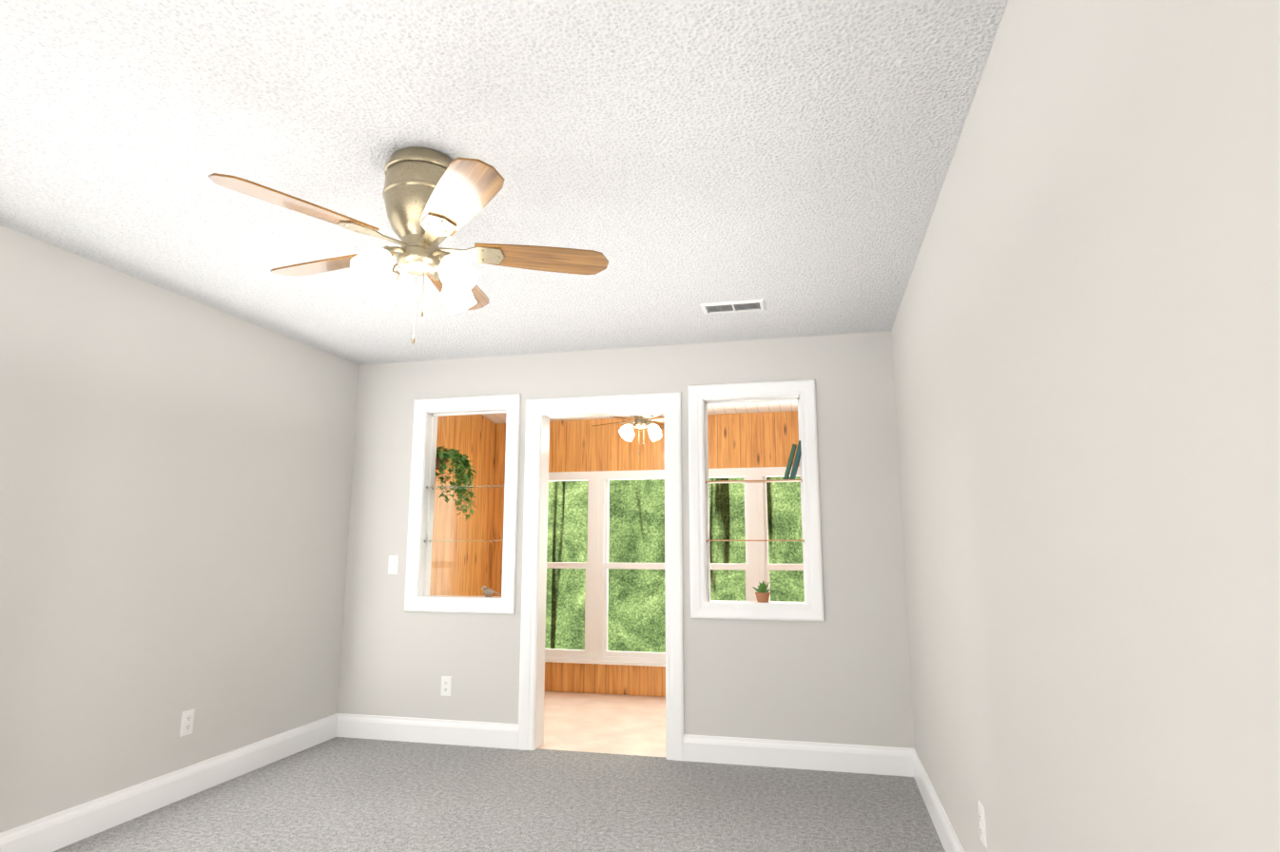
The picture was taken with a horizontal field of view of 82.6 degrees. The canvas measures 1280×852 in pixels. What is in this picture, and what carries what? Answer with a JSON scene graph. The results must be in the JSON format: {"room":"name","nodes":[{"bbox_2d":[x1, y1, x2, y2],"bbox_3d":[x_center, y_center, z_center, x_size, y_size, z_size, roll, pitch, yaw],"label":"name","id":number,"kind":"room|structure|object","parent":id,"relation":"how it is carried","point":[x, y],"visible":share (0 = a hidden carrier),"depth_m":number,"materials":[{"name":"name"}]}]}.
{"room":"empty living room","nodes":[
{"label":"empty living room","id":0,"kind":"room"},
{"bbox_2d":[0,224,359,833],"bbox_3d":[-2.377,0.541,3.370,0.140,2.440,3.405,-2,-9,13],"label":"wall","id":1,"kind":"structure","parent":0,"point":[176,472],"depth_m":3.42,"materials":[{"name":"white paint"}]},
{"bbox_2d":[0,713,338,851],"bbox_3d":[-2.312,1.667,3.128,0.015,0.140,3.212,-2,-9,13],"label":"baseboard","id":2,"kind":"structure","parent":1,"relation":"attached to","point":[59,830],"depth_m":3.38,"materials":[{"name":"white wood"}]},
{"bbox_2d":[179,708,194,736],"bbox_3d":[-2.218,1.455,3.572,0.009,0.117,0.072,-2,-9,13],"label":"outlet","id":3,"kind":"object","parent":1,"relation":"attached to","point":[186,723],"visible":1,"depth_m":3.57,"materials":[{"name":"white plastic"}]},
{"bbox_2d":[429,414,495,596],"bbox_3d":[-1.527,0.892,5.740,0.120,2.500,1.650,-2,-9,13],"label":"wall","id":4,"kind":"structure","parent":0,"point":[460,568],"depth_m":5.94,"materials":[{"name":"brown wood"}]},
{"bbox_2d":[52,736,945,851],"bbox_3d":[-0.803,1.596,1.927,3.786,0.100,4.900,-2,-9,13],"label":"floor","id":5,"kind":"structure","parent":0,"point":[339,794],"depth_m":3.40,"materials":[{"name":"grey carpet"}]},
{"bbox_2d":[0,0,1008,365],"bbox_3d":[-0.790,-0.903,2.383,3.786,0.100,5.010,-2,-9,13],"label":"ceiling","id":6,"kind":"structure","parent":0,"point":[675,162],"depth_m":2.27,"materials":[{"name":"white paint"}]},
{"bbox_2d":[208,146,608,344],"bbox_3d":[-0.722,-0.555,2.353,1.158,0.597,1.158,-2,-9,13],"label":"ceiling fan","id":7,"kind":"object","parent":6,"relation":"hanging from","point":[434,199],"visible":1,"depth_m":2.25,"materials":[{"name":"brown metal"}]},
{"bbox_2d":[699,298,766,314],"bbox_3d":[0.488,-0.620,3.803,0.330,0.010,0.170,-2,-9,13],"label":"ceiling vent","id":8,"kind":"object","parent":6,"relation":"in","point":[748,305],"visible":1,"depth_m":3.80,"materials":[{"name":"white metal"}]},
{"bbox_2d":[537,691,665,756],"bbox_3d":[0.132,2.112,5.127,3.700,0.096,1.840,-2,-9,13],"label":"floor","id":9,"kind":"structure","parent":0,"point":[619,724],"depth_m":5.01,"materials":[{"name":"beige tile"}]},
{"bbox_2d":[337,330,914,748],"bbox_3d":[-0.225,0.726,4.519,3.506,2.440,0.140,-2,-9,13],"label":"wall","id":10,"kind":"structure","parent":0,"point":[862,676],"depth_m":4.34,"materials":[{"name":"white paint"}]},
{"bbox_2d":[387,555,399,574],"bbox_3d":[-1.610,0.904,4.747,0.072,0.117,0.013,-2,-9,13],"label":"light switch","id":11,"kind":"object","parent":10,"relation":"attached to","point":[393,566],"visible":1,"depth_m":4.74,"materials":[{"name":"white plastic"}]},
{"bbox_2d":[338,713,518,749],"bbox_3d":[-1.325,1.891,4.517,1.220,0.140,0.015,-2,-9,13],"label":"baseboard","id":12,"kind":"structure","parent":10,"relation":"attached to","point":[484,734],"depth_m":4.51,"materials":[{"name":"white wood"}]},
{"bbox_2d":[440,676,451,696],"bbox_3d":[-1.208,1.620,4.536,0.072,0.117,0.009,-2,-9,13],"label":"outlet","id":13,"kind":"object","parent":10,"relation":"attached to","point":[446,686],"visible":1,"depth_m":4.53,"materials":[{"name":"white plastic"}]},
{"bbox_2d":[404,393,520,614],"bbox_3d":[-1.129,0.502,4.765,0.756,1.386,0.161,-2,-9,13],"label":"window","id":14,"kind":"structure","parent":10,"relation":"in","point":[511,403],"depth_m":4.72,"materials":[{"name":"white wood"}]},
{"bbox_2d":[423,484,504,543],"bbox_3d":[-1.126,0.578,4.767,0.572,0.366,0.100,-2,-9,13],"label":"shelf","id":15,"kind":"object","parent":14,"relation":"attached to","point":[457,487],"visible":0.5,"depth_m":4.75,"materials":[{"name":"clear glass"}]},
{"bbox_2d":[480,585,498,597],"bbox_3d":[-0.959,1.056,4.648,0.113,0.069,0.052,-2,-9,13],"label":"bird figurine","id":16,"kind":"object","parent":14,"relation":"on","point":[488,591],"visible":1,"depth_m":4.63,"materials":[{"name":"beige ceramic"}]},
{"bbox_2d":[517,391,683,760],"bbox_3d":[-0.225,0.875,4.487,1.010,2.135,0.161,-2,-9,13],"label":"door frame","id":17,"kind":"structure","parent":10,"relation":"attached to","point":[669,403],"depth_m":4.46,"materials":[{"name":"white wood"}]},
{"bbox_2d":[688,379,824,621],"bbox_3d":[0.680,0.434,4.339,0.756,1.386,0.161,-2,-9,13],"label":"window","id":18,"kind":"structure","parent":10,"relation":"in","point":[804,389],"depth_m":4.27,"materials":[{"name":"white wood"}]},
{"bbox_2d":[705,479,804,543],"bbox_3d":[0.683,0.509,4.340,0.572,0.366,0.100,-2,-9,13],"label":"shelf","id":19,"kind":"object","parent":18,"relation":"attached to","point":[758,481],"visible":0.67,"depth_m":4.33,"materials":[{"name":"clear glass"}]},
{"bbox_2d":[783,440,801,479],"bbox_3d":[0.917,0.210,4.337,0.127,0.238,0.100,-2,-9,13],"label":"books","id":20,"kind":"object","parent":19,"relation":"on","point":[794,470],"visible":0.79,"depth_m":4.29,"materials":[{"name":"teal"}]},
{"bbox_2d":[752,581,771,602],"bbox_3d":[0.709,0.963,4.252,0.109,0.128,0.092,-2,-9,13],"label":"potted plant","id":21,"kind":"object","parent":18,"relation":"on","point":[762,594],"visible":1,"depth_m":4.23,"materials":[{"name":"green plant"}]},
{"bbox_2d":[683,734,909,776],"bbox_3d":[0.844,1.808,4.006,1.220,0.140,0.015,-2,-9,13],"label":"baseboard","id":22,"kind":"structure","parent":10,"relation":"attached to","point":[716,749],"depth_m":3.99,"materials":[{"name":"white wood"}]},
{"bbox_2d":[482,400,797,423],"bbox_3d":[0.136,-0.316,5.532,3.540,0.280,1.650,-2,-9,13],"label":"ceiling","id":23,"kind":"structure","parent":0,"point":[753,407],"depth_m":5.96,"materials":[{"name":"white paint"}]},
{"bbox_2d":[435,419,478,520],"bbox_3d":[-1.372,0.127,5.138,0.505,1.090,0.300,-2,-9,13],"label":"potted plant","id":24,"kind":"object","parent":23,"relation":"hanging from","point":[461,461],"visible":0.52,"depth_m":5.03,"materials":[{"name":"green plant"}]},
{"bbox_2d":[593,414,664,454],"bbox_3d":[0.030,-0.039,5.438,0.907,0.507,0.902,-2,-9,13],"label":"ceiling fan","id":25,"kind":"object","parent":23,"relation":"hanging from","point":[654,427],"visible":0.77,"depth_m":5.36,"materials":[{"name":"silver metal"}]},
{"bbox_2d":[489,410,799,697],"bbox_3d":[0.314,0.947,6.082,3.300,2.500,0.120,-2,-9,13],"label":"wall","id":26,"kind":"structure","parent":0,"point":[753,440],"depth_m":6.08,"materials":[{"name":"brown wood"}]},
{"bbox_2d":[544,658,665,666],"bbox_3d":[0.308,1.931,5.902,3.300,0.024,0.145,-2,-9,13],"label":"trim","id":27,"kind":"structure","parent":26,"relation":"on","point":[606,662],"depth_m":5.97,"materials":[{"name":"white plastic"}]},
{"bbox_2d":[544,466,803,662],"bbox_3d":[0.466,1.147,6.000,2.980,1.580,0.105,-2,-9,13],"label":"window frames","id":28,"kind":"structure","parent":26,"relation":"in","point":[757,567],"depth_m":6.07,"materials":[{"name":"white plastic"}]},
{"bbox_2d":[891,0,1279,851],"bbox_3d":[0.983,0.283,1.763,0.140,2.440,5.010,-2,-9,13],"label":"wall","id":29,"kind":"structure","parent":0,"point":[1085,333],"depth_m":1.21,"materials":[{"name":"white paint"}]},
{"bbox_2d":[909,748,964,851],"bbox_3d":[0.908,1.422,1.598,0.015,0.140,4.730,-2,-9,13],"label":"baseboard","id":30,"kind":"structure","parent":29,"relation":"attached to","point":[948,838],"depth_m":3.18,"materials":[{"name":"white wood"}]},
{"bbox_2d":[977,800,987,849],"bbox_3d":[1.058,1.233,2.253,0.009,0.117,0.072,-2,-9,13],"label":"outlet","id":31,"kind":"object","parent":29,"relation":"attached to","point":[982,824],"visible":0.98,"depth_m":2.24,"materials":[{"name":"white plastic"}]},
{"label":"outside","id":32,"kind":"structure","parent":0,"visible":0},
{"bbox_2d":[544,476,804,652],"bbox_3d":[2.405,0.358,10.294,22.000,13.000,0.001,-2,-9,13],"label":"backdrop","id":33,"kind":"structure","parent":32,"point":[636,617],"depth_m":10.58,"materials":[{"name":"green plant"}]}
]}

